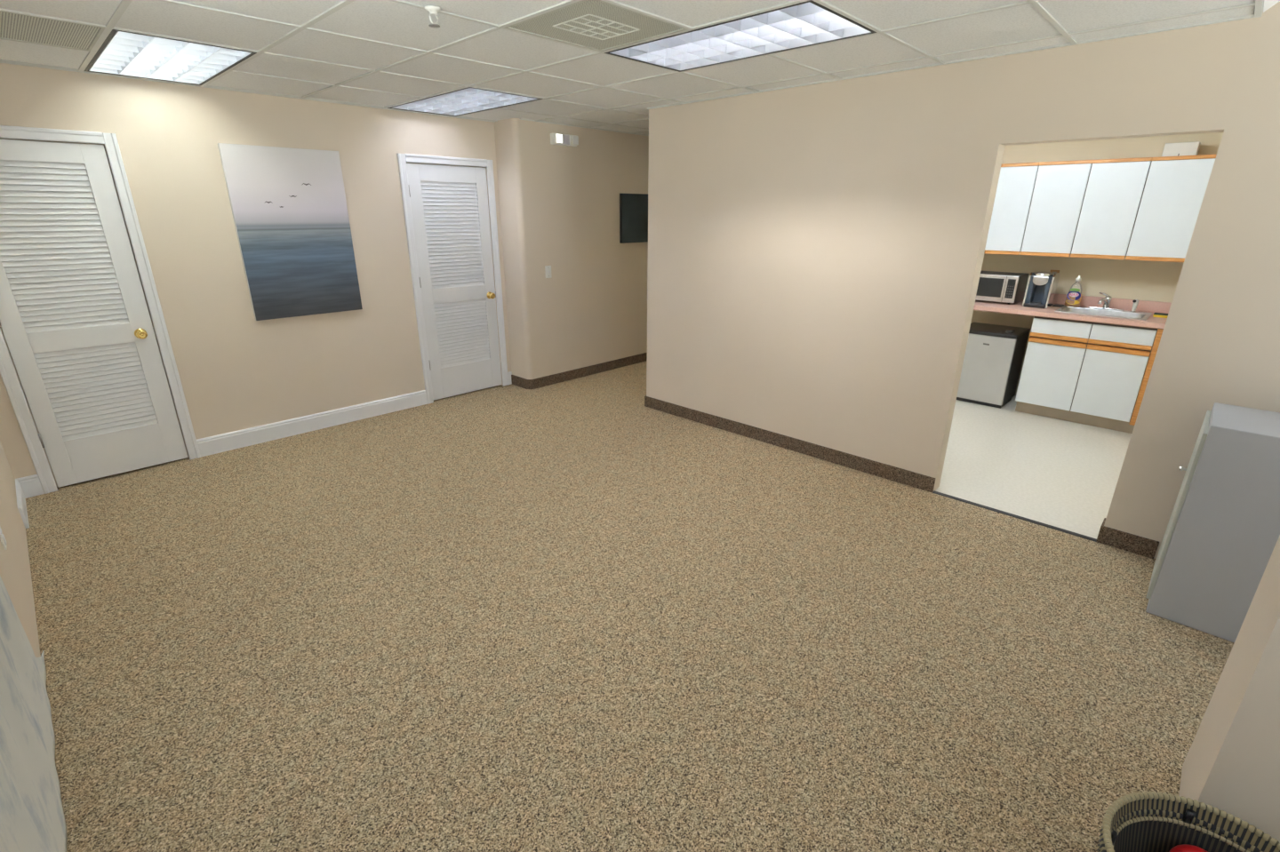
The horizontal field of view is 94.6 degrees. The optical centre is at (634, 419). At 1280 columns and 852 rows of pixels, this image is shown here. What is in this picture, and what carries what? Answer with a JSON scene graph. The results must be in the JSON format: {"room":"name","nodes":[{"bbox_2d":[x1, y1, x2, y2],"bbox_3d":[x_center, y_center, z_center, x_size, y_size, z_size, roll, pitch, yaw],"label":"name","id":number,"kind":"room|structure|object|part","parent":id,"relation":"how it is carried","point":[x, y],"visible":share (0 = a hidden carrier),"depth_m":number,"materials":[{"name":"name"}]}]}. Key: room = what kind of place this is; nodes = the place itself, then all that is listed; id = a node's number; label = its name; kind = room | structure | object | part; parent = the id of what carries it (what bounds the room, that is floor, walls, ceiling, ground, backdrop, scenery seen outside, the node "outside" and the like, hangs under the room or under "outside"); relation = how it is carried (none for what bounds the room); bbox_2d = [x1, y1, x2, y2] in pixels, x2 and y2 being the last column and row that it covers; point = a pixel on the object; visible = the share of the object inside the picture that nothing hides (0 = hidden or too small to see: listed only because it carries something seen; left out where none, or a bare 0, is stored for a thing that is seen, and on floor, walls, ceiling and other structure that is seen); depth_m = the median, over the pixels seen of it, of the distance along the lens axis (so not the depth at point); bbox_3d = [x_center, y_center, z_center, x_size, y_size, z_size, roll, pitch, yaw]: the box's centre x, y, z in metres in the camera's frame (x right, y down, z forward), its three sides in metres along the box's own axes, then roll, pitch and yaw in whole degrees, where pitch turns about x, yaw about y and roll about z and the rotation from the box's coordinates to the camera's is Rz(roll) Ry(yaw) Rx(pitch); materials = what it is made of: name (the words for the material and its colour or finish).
{"room":"empty office room","nodes":[
{"label":"empty office room","id":0,"kind":"room"},
{"bbox_2d":[0,441,39,657],"bbox_3d":[-1.440,-0.573,0.794,6.577,3.900,0.100,18,26,41],"label":"wall","id":1,"kind":"structure","parent":0,"point":[15,573],"depth_m":2.60,"materials":[{"name":"paint"}]},
{"bbox_2d":[0,527,7,550],"bbox_3d":[-2.541,0.461,2.370,0.070,0.115,0.009,18,26,41],"label":"wall outlet","id":2,"kind":"object","parent":1,"relation":"attached to","point":[2,537],"visible":1,"depth_m":2.36,"materials":[{"name":"beige plastic"}]},
{"bbox_2d":[15,480,29,528],"bbox_3d":[-3.571,0.483,3.441,0.513,0.132,0.014,18,26,41],"label":"baseboard","id":3,"kind":"structure","parent":1,"relation":"attached to","point":[21,504],"depth_m":3.38,"materials":[{"name":"white paint"}]},
{"bbox_2d":[0,576,66,851],"bbox_3d":[-1.403,0.743,1.321,2.699,1.060,0.033,18,26,41],"label":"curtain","id":4,"kind":"object","parent":1,"relation":"hanging from","point":[32,818],"visible":1,"depth_m":1.51,"materials":[{"name":"fabric"}]},
{"bbox_2d":[0,63,511,487],"bbox_3d":[-2.551,-1.169,4.462,0.110,2.572,3.801,18,26,41],"label":"wall","id":5,"kind":"structure","parent":0,"point":[237,372],"depth_m":4.20,"materials":[{"name":"paint"}]},
{"bbox_2d":[15,474,44,498],"bbox_3d":[-3.730,0.412,3.643,0.014,0.132,0.099,18,26,41],"label":"baseboard","id":6,"kind":"structure","parent":5,"relation":"attached to","point":[31,486],"depth_m":3.64,"materials":[{"name":"white paint"}]},
{"bbox_2d":[0,125,200,494],"bbox_3d":[-3.403,-0.629,3.620,0.100,2.111,0.820,18,26,41],"label":"door","id":7,"kind":"structure","parent":5,"relation":"in","point":[76,324],"depth_m":3.63,"materials":[{"name":"white wood"}]},
{"bbox_3d":[-3.433,-1.021,3.498,0.028,0.955,0.478,18,26,41],"label":"louver panel","id":8,"kind":"part","parent":7,"relation":"part of","materials":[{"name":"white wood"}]},
{"bbox_3d":[-3.435,-0.193,3.791,0.028,0.572,0.478,18,26,41],"label":"louver panel","id":9,"kind":"part","parent":7,"relation":"part of","materials":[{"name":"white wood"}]},
{"bbox_3d":[-3.203,-0.556,3.837,0.065,0.066,0.066,18,26,41],"label":"knob","id":10,"kind":"part","parent":7,"relation":"part of","materials":[{"name":"gold metal"}]},
{"bbox_2d":[217,143,362,320],"bbox_3d":[-2.485,-1.365,4.354,0.034,1.175,0.765,18,26,41],"label":"canvas","id":11,"kind":"object","parent":5,"relation":"attached to","point":[289,208],"visible":1,"depth_m":4.31,"materials":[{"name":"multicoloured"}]},
{"bbox_2d":[196,390,427,456],"bbox_3d":[-2.512,-0.004,4.826,0.014,0.132,1.758,18,26,41],"label":"baseboard","id":12,"kind":"structure","parent":5,"relation":"attached to","point":[222,443],"depth_m":4.71,"materials":[{"name":"white paint"}]},
{"bbox_2d":[396,153,508,404],"bbox_3d":[-1.592,-1.247,5.380,0.100,2.111,0.887,18,26,41],"label":"door","id":13,"kind":"structure","parent":5,"relation":"in","point":[446,208],"depth_m":5.35,"materials":[{"name":"white wood"}]},
{"bbox_3d":[-1.614,-1.643,5.264,0.028,0.899,0.534,18,26,41],"label":"louver panel","id":14,"kind":"part","parent":13,"relation":"part of","materials":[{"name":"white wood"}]},
{"bbox_3d":[-1.616,-0.822,5.555,0.028,0.597,0.534,18,26,41],"label":"louver panel","id":15,"kind":"part","parent":13,"relation":"part of","materials":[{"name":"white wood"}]},
{"bbox_3d":[-1.363,-1.184,5.626,0.065,0.066,0.066,18,26,41],"label":"knob","id":16,"kind":"part","parent":13,"relation":"part of","materials":[{"name":"gold metal"}]},
{"bbox_2d":[507,371,511,384],"bbox_3d":[-1.273,-0.426,6.030,0.014,0.132,0.050,18,26,41],"label":"baseboard","id":17,"kind":"structure","parent":5,"relation":"attached to","point":[509,373],"depth_m":6.02,"materials":[{"name":"white paint"}]},
{"bbox_2d":[0,14,1254,135],"bbox_3d":[0.643,-2.150,3.843,4.827,0.009,7.680,18,26,41],"label":"trim","id":18,"kind":"structure","parent":5,"relation":"attached to","point":[1252,15],"depth_m":3.35,"materials":[{"name":"paint"}]},
{"bbox_2d":[494,118,648,379],"bbox_3d":[0.238,-2.021,6.965,0.408,2.522,4.079,18,26,41],"label":"wall","id":19,"kind":"structure","parent":0,"point":[559,205],"depth_m":5.84,"materials":[{"name":"paint"}]},
{"bbox_2d":[544,265,551,278],"bbox_3d":[-0.827,-1.426,5.691,0.014,0.115,0.070,18,26,41],"label":"light switch","id":20,"kind":"object","parent":19,"relation":"attached to","point":[548,268],"visible":1,"depth_m":5.69,"materials":[{"name":"beige plastic"}]},
{"bbox_2d":[550,132,578,146],"bbox_3d":[-0.640,-2.577,5.431,0.086,0.095,0.285,18,26,41],"label":"emergency light","id":21,"kind":"object","parent":19,"relation":"attached to","point":[556,139],"visible":1,"depth_m":5.41,"materials":[{"name":"beige plastic"}]},
{"bbox_2d":[511,352,647,389],"bbox_3d":[0.276,-0.863,7.324,0.306,0.099,4.091,18,26,41],"label":"baseboard","id":22,"kind":"structure","parent":19,"relation":"attached to","point":[555,379],"depth_m":6.25,"materials":[{"name":"carpet"}]},
{"bbox_2d":[619,193,647,243],"bbox_3d":[0.127,-2.199,6.444,0.034,0.495,0.775,18,26,41],"label":"picture","id":23,"kind":"object","parent":19,"relation":"attached to","point":[633,207],"visible":0.56,"depth_m":6.29,"materials":[{"name":"black plastic"}]},
{"bbox_2d":[0,0,1255,135],"bbox_3d":[0.643,-2.161,3.839,4.819,0.015,7.672,18,26,41],"label":"ceiling","id":24,"kind":"structure","parent":0,"point":[381,20],"depth_m":2.77,"materials":[{"name":"tile"}]},
{"bbox_2d":[0,10,105,51],"bbox_3d":[-2.705,-1.704,2.557,0.576,0.007,0.578,18,26,41],"label":"ceiling vent","id":25,"kind":"object","parent":24,"relation":"in","point":[14,27],"visible":1,"depth_m":2.63,"materials":[{"name":"grey metal"}]},
{"bbox_2d":[84,29,256,85],"bbox_3d":[-2.511,-1.985,3.134,1.186,0.155,0.559,18,26,41],"label":"ceiling light","id":26,"kind":"object","parent":24,"relation":"attached to","point":[125,53],"visible":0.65,"depth_m":3.13,"materials":[{"name":"white plastic"}]},
{"bbox_2d":[424,5,440,28],"bbox_3d":[-0.785,-1.575,2.309,0.060,0.063,0.060,18,26,41],"label":"sprinkler head","id":27,"kind":"object","parent":24,"relation":"attached to","point":[433,10],"visible":1,"depth_m":2.30},
{"bbox_2d":[387,87,543,116],"bbox_3d":[-1.276,-2.406,4.334,1.186,0.155,0.584,18,26,41],"label":"ceiling light","id":28,"kind":"object","parent":24,"relation":"attached to","point":[469,100],"visible":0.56,"depth_m":4.35,"materials":[{"name":"white plastic"}]},
{"bbox_2d":[504,0,687,51],"bbox_3d":[-0.164,-1.696,2.553,0.561,0.007,0.566,18,26,41],"label":"ceiling vent","id":29,"kind":"object","parent":24,"relation":"in","point":[596,25],"visible":0.99,"depth_m":2.54,"materials":[{"name":"grey metal"}]},
{"bbox_2d":[0,0,1255,133],"bbox_3d":[0.643,-2.150,3.843,4.827,0.006,7.656,18,26,41],"label":"grid","id":30,"kind":"object","parent":24,"relation":"attached to","point":[124,4],"visible":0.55,"depth_m":2.80,"materials":[{"name":"paint"}]},
{"bbox_2d":[604,0,876,71],"bbox_3d":[0.458,-1.841,2.747,1.131,0.155,0.584,18,26,41],"label":"ceiling light","id":31,"kind":"object","parent":24,"relation":"attached to","point":[808,23],"visible":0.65,"depth_m":2.74,"materials":[{"name":"white plastic"}]},
{"bbox_2d":[25,361,1234,851],"bbox_3d":[1.186,0.362,4.092,6.700,0.050,7.780,18,26,41],"label":"floor","id":32,"kind":"structure","parent":0,"point":[577,615],"depth_m":2.43,"materials":[{"name":"carpet"}]},
{"bbox_2d":[956,322,1030,408],"bbox_3d":[3.308,-0.538,5.542,0.480,0.690,0.492,18,26,41],"label":"mini fridge","id":33,"kind":"object","parent":32,"relation":"on","point":[994,354],"visible":0.73,"depth_m":5.36,"materials":[{"name":"silver metal"}]},
{"bbox_3d":[3.264,-0.211,5.611,0.474,0.028,0.355,18,26,41],"label":"trim","id":34,"kind":"part","parent":33,"relation":"part of","materials":[{"name":"black plastic"}]},
{"bbox_3d":[3.153,-0.773,5.289,0.480,0.028,0.044,18,26,41],"label":"door trim","id":35,"kind":"part","parent":33,"relation":"part of","materials":[{"name":"black plastic"}]},
{"bbox_2d":[1015,316,1163,433],"bbox_3d":[3.896,-0.432,4.999,0.930,0.856,0.630,18,26,41],"label":"base cabinet","id":36,"kind":"object","parent":32,"relation":"on","point":[1094,374],"visible":0.81,"depth_m":4.80,"materials":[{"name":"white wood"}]},
{"bbox_3d":[3.504,-0.373,4.994,0.400,0.530,0.020,18,26,41],"label":"cabinet door","id":37,"kind":"part","parent":36,"relation":"part of","materials":[{"name":"white laminate"}]},
{"bbox_3d":[3.505,-0.756,4.858,0.400,0.118,0.020,18,26,41],"label":"drawer","id":38,"kind":"part","parent":36,"relation":"part of","materials":[{"name":"white laminate"}]},
{"bbox_2d":[973,300,1167,329],"bbox_3d":[3.229,-1.070,5.452,2.778,0.041,0.648,18,26,41],"label":"countertop","id":39,"kind":"structure","parent":36,"relation":"on","point":[1016,308],"depth_m":4.84,"materials":[{"name":"pink laminate"}]},
{"bbox_2d":[975,271,1029,304],"bbox_3d":[3.299,-1.228,5.459,0.483,0.253,0.350,18,26,41],"label":"microwave","id":40,"kind":"object","parent":39,"relation":"on","point":[1004,287],"visible":0.73,"depth_m":5.29,"materials":[{"name":"silver plastic"}]},
{"bbox_3d":[3.317,-1.157,5.213,0.060,0.166,0.004,18,26,41],"label":"control panel","id":41,"kind":"part","parent":40,"relation":"part of","materials":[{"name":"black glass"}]},
{"bbox_2d":[1022,272,1059,308],"bbox_3d":[3.548,-1.143,5.151,0.185,0.298,0.260,18,26,41],"label":"coffee maker","id":42,"kind":"object","parent":39,"relation":"on","point":[1041,289],"visible":1,"depth_m":5.09,"materials":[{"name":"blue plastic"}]},
{"bbox_3d":[3.488,-1.159,5.210,0.014,0.286,0.256,18,26,41],"label":"panel","id":43,"kind":"part","parent":42,"relation":"part of","materials":[{"name":"silver metal"}]},
{"bbox_2d":[1029,301,1040,304],"bbox_3d":[3.494,-1.017,5.137,0.085,0.010,0.094,18,26,41],"label":"drip tray","id":44,"kind":"object","parent":42,"relation":"on","point":[1030,302],"depth_m":5.13,"materials":[{"name":"black plastic"}]},
{"bbox_3d":[3.520,-1.250,5.083,0.136,0.050,0.136,18,26,41],"label":"lid","id":45,"kind":"part","parent":42,"relation":"part of","materials":[{"name":"silver metal"}]},
{"bbox_3d":[3.611,-1.119,5.098,0.014,0.286,0.256,18,26,41],"label":"panel","id":46,"kind":"part","parent":42,"relation":"part of","materials":[{"name":"silver metal"}]},
{"bbox_2d":[1052,304,1063,307],"bbox_3d":[3.726,-1.004,5.194,0.070,0.010,0.100,18,26,41],"label":"tray","id":47,"kind":"object","parent":39,"relation":"on","point":[1055,305],"visible":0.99,"depth_m":5.18,"materials":[{"name":"plastic"}]},
{"bbox_2d":[1054,305,1151,320],"bbox_3d":[3.860,-0.822,4.891,0.595,0.143,0.460,18,26,41],"label":"sink","id":48,"kind":"object","parent":39,"relation":"in","point":[1080,310],"visible":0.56,"depth_m":4.91,"materials":[{"name":"metal"}]},
{"bbox_2d":[1064,275,1081,306],"bbox_3d":[3.822,-1.117,5.118,0.114,0.261,0.077,18,26,41],"label":"dish soap bottle","id":49,"kind":"object","parent":48,"relation":"on","point":[1074,297],"visible":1,"depth_m":5.11,"materials":[{"name":"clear plastic"}]},
{"bbox_2d":[1129,299,1138,311],"bbox_3d":[4.119,-0.941,4.861,0.044,0.102,0.058,18,26,41],"label":"sprayer","id":50,"kind":"object","parent":48,"relation":"on","point":[1135,301],"visible":1,"depth_m":4.86,"materials":[{"name":"white plastic"}]},
{"bbox_2d":[1088,292,1124,311],"bbox_3d":[3.931,-0.982,4.923,0.248,0.138,0.210,18,26,41],"label":"faucet","id":51,"kind":"object","parent":39,"relation":"on","point":[1108,299],"visible":1,"depth_m":4.96,"materials":[{"name":"silver metal"}]},
{"bbox_3d":[3.910,-0.982,4.924,0.184,0.069,0.028,-13,23,-33],"label":"spout","id":52,"kind":"part","parent":51,"relation":"part of","materials":[{"name":"silver metal"}]},
{"bbox_3d":[3.987,-0.942,4.998,0.248,0.012,0.048,18,26,41],"label":"plate","id":53,"kind":"part","parent":51,"relation":"part of","materials":[{"name":"silver metal"}]},
{"bbox_2d":[1152,312,1167,318],"bbox_3d":[4.171,-0.826,4.669,0.100,0.026,0.075,18,26,41],"label":"sponge","id":54,"kind":"object","parent":39,"relation":"on","point":[1156,315],"visible":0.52,"depth_m":4.65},
{"bbox_3d":[3.792,-0.279,4.730,0.390,0.530,0.020,18,26,41],"label":"cabinet door","id":55,"kind":"part","parent":36,"relation":"part of","materials":[{"name":"white laminate"}]},
{"bbox_3d":[3.793,-0.662,4.595,0.390,0.118,0.020,18,26,41],"label":"drawer","id":56,"kind":"part","parent":36,"relation":"part of","materials":[{"name":"white laminate"}]},
{"bbox_2d":[1097,792,1279,851],"bbox_3d":[1.274,1.147,1.309,0.448,0.328,0.447,2,20,5],"label":"woven basket","id":57,"kind":"object","parent":32,"relation":"on","point":[1148,821],"visible":0.98,"depth_m":1.44,"materials":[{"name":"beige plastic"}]},
{"bbox_2d":[1168,844,1207,851],"bbox_3d":[1.332,1.069,1.395,0.111,0.117,0.111,18,26,41],"label":"ball","id":58,"kind":"object","parent":57,"relation":"in","point":[1184,848],"visible":1,"depth_m":1.41,"materials":[{"name":"plastic"}]},
{"bbox_2d":[1145,402,1279,642],"bbox_3d":[2.592,0.444,2.469,0.554,0.885,0.423,18,26,41],"label":"base cabinet","id":59,"kind":"object","parent":32,"relation":"on","point":[1222,532],"visible":1,"depth_m":2.39,"materials":[{"name":"grey paint"}]},
{"bbox_3d":[2.422,0.377,2.628,0.014,0.785,0.410,18,26,41],"label":"cabinet door","id":60,"kind":"part","parent":59,"relation":"part of","materials":[{"name":"grey paint"}]},
{"bbox_3d":[2.524,0.226,2.718,0.028,0.024,0.024,18,26,41],"label":"door knob","id":61,"kind":"part","parent":59,"relation":"part of","materials":[{"name":"silver metal"}]},
{"bbox_2d":[646,0,1279,559],"bbox_3d":[1.975,-1.373,3.104,5.083,3.884,0.114,18,26,41],"label":"wall","id":62,"kind":"structure","parent":0,"point":[816,252],"depth_m":3.50,"materials":[{"name":"paint"}]},
{"bbox_2d":[644,395,935,492],"bbox_3d":[1.024,0.111,4.577,2.503,0.099,0.102,18,26,41],"label":"baseboard","id":63,"kind":"structure","parent":62,"relation":"attached to","point":[900,476],"depth_m":4.33,"materials":[{"name":"carpet"}]},
{"bbox_2d":[932,490,1097,543],"bbox_3d":[2.204,0.556,3.468,0.854,0.006,0.034,18,26,41],"label":"trim","id":64,"kind":"structure","parent":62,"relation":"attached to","point":[934,492],"depth_m":3.44,"materials":[{"name":"black metal"}]},
{"bbox_2d":[1096,518,1159,559],"bbox_3d":[2.620,0.626,3.133,0.240,0.099,0.126,18,26,41],"label":"baseboard","id":65,"kind":"structure","parent":62,"relation":"attached to","point":[1147,548],"depth_m":3.09,"materials":[{"name":"carpet"}]},
{"bbox_2d":[1254,0,1263,17],"bbox_3d":[1.109,-1.315,0.957,0.020,0.362,4.026,18,26,41],"label":"trim","id":66,"kind":"structure","parent":62,"relation":"attached to","point":[1259,4],"depth_m":2.28,"materials":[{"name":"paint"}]},
{"bbox_2d":[970,131,1223,395],"bbox_3d":[3.363,-1.564,5.696,3.383,2.522,0.100,18,26,41],"label":"wall","id":67,"kind":"structure","parent":0,"point":[1140,280],"depth_m":5.02,"materials":[{"name":"paint"}]},
{"bbox_2d":[984,162,1039,255],"bbox_3d":[3.222,-1.920,5.396,0.730,0.749,0.332,18,26,41],"label":"upper cabinet","id":68,"kind":"object","parent":67,"relation":"attached to","point":[1016,181],"visible":0.27,"depth_m":5.14,"materials":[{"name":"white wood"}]},
{"bbox_3d":[3.227,-2.262,5.280,0.730,0.026,0.320,18,26,41],"label":"rail","id":69,"kind":"part","parent":68,"relation":"part of","materials":[{"name":"orange wood"}]},
{"bbox_2d":[1050,270,1059,273],"bbox_3d":[3.763,-1.287,5.301,0.070,0.115,0.009,18,26,41],"label":"kitchen outlet","id":70,"kind":"object","parent":67,"relation":"attached to","point":[1052,271],"visible":0.35,"depth_m":5.29,"materials":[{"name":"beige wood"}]},
{"bbox_2d":[1019,157,1151,259],"bbox_3d":[3.746,-1.749,4.918,0.730,0.749,0.332,18,26,41],"label":"upper cabinet","id":71,"kind":"object","parent":67,"relation":"attached to","point":[1089,209],"visible":0.89,"depth_m":4.79,"materials":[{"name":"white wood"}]},
{"bbox_3d":[3.513,-1.758,4.937,0.359,0.691,0.018,18,26,41],"label":"cabinet door","id":72,"kind":"part","parent":71,"relation":"part of","materials":[{"name":"white laminate"}]},
{"bbox_3d":[3.751,-2.091,4.801,0.730,0.026,0.320,18,26,41],"label":"rail","id":73,"kind":"part","parent":71,"relation":"part of","materials":[{"name":"orange wood"}]},
{"bbox_3d":[3.775,-1.673,4.698,0.359,0.691,0.018,18,26,41],"label":"cabinet door","id":74,"kind":"part","parent":71,"relation":"part of","materials":[{"name":"white laminate"}]},
{"bbox_2d":[1021,291,1171,313],"bbox_3d":[3.450,-1.206,5.642,2.776,0.090,0.018,18,26,41],"label":"backsplash","id":75,"kind":"structure","parent":67,"relation":"attached to","point":[1143,306],"depth_m":5.00,"materials":[{"name":"pink laminate"}]},
{"bbox_2d":[1125,154,1216,262],"bbox_3d":[4.173,-1.610,4.527,0.459,0.749,0.332,18,26,41],"label":"upper cabinet","id":76,"kind":"object","parent":67,"relation":"attached to","point":[1175,187],"visible":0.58,"depth_m":4.45,"materials":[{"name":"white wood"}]},
{"bbox_2d":[1161,141,1200,156],"bbox_3d":[4.125,-2.035,4.458,0.195,0.099,0.150,18,26,41],"label":"box","id":77,"kind":"object","parent":76,"relation":"on","point":[1180,148],"visible":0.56,"depth_m":4.41,"materials":[{"name":"white cardboard"}]},
{"bbox_3d":[4.178,-1.952,4.411,0.459,0.026,0.320,18,26,41],"label":"rail","id":78,"kind":"part","parent":76,"relation":"part of","materials":[{"name":"orange wood"}]},
{"bbox_2d":[1178,535,1279,842],"bbox_3d":[2.095,-0.500,0.682,1.322,3.854,0.390,18,26,41],"label":"wall","id":79,"kind":"structure","parent":0,"point":[1231,765],"depth_m":1.48,"materials":[{"name":"paint"}]},
{"bbox_3d":[1.778,-1.666,0.229,1.730,1.486,4.140,18,26,41],"label":"ceiling","id":80,"kind":"structure","parent":0,"visible":0},
{"bbox_2d":[1263,0,1279,12],"bbox_3d":[2.352,-1.733,1.481,0.880,0.781,1.625,18,26,41],"label":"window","id":81,"kind":"structure","parent":80,"relation":"attached to","point":[1268,4],"depth_m":2.31,"materials":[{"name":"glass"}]}
]}

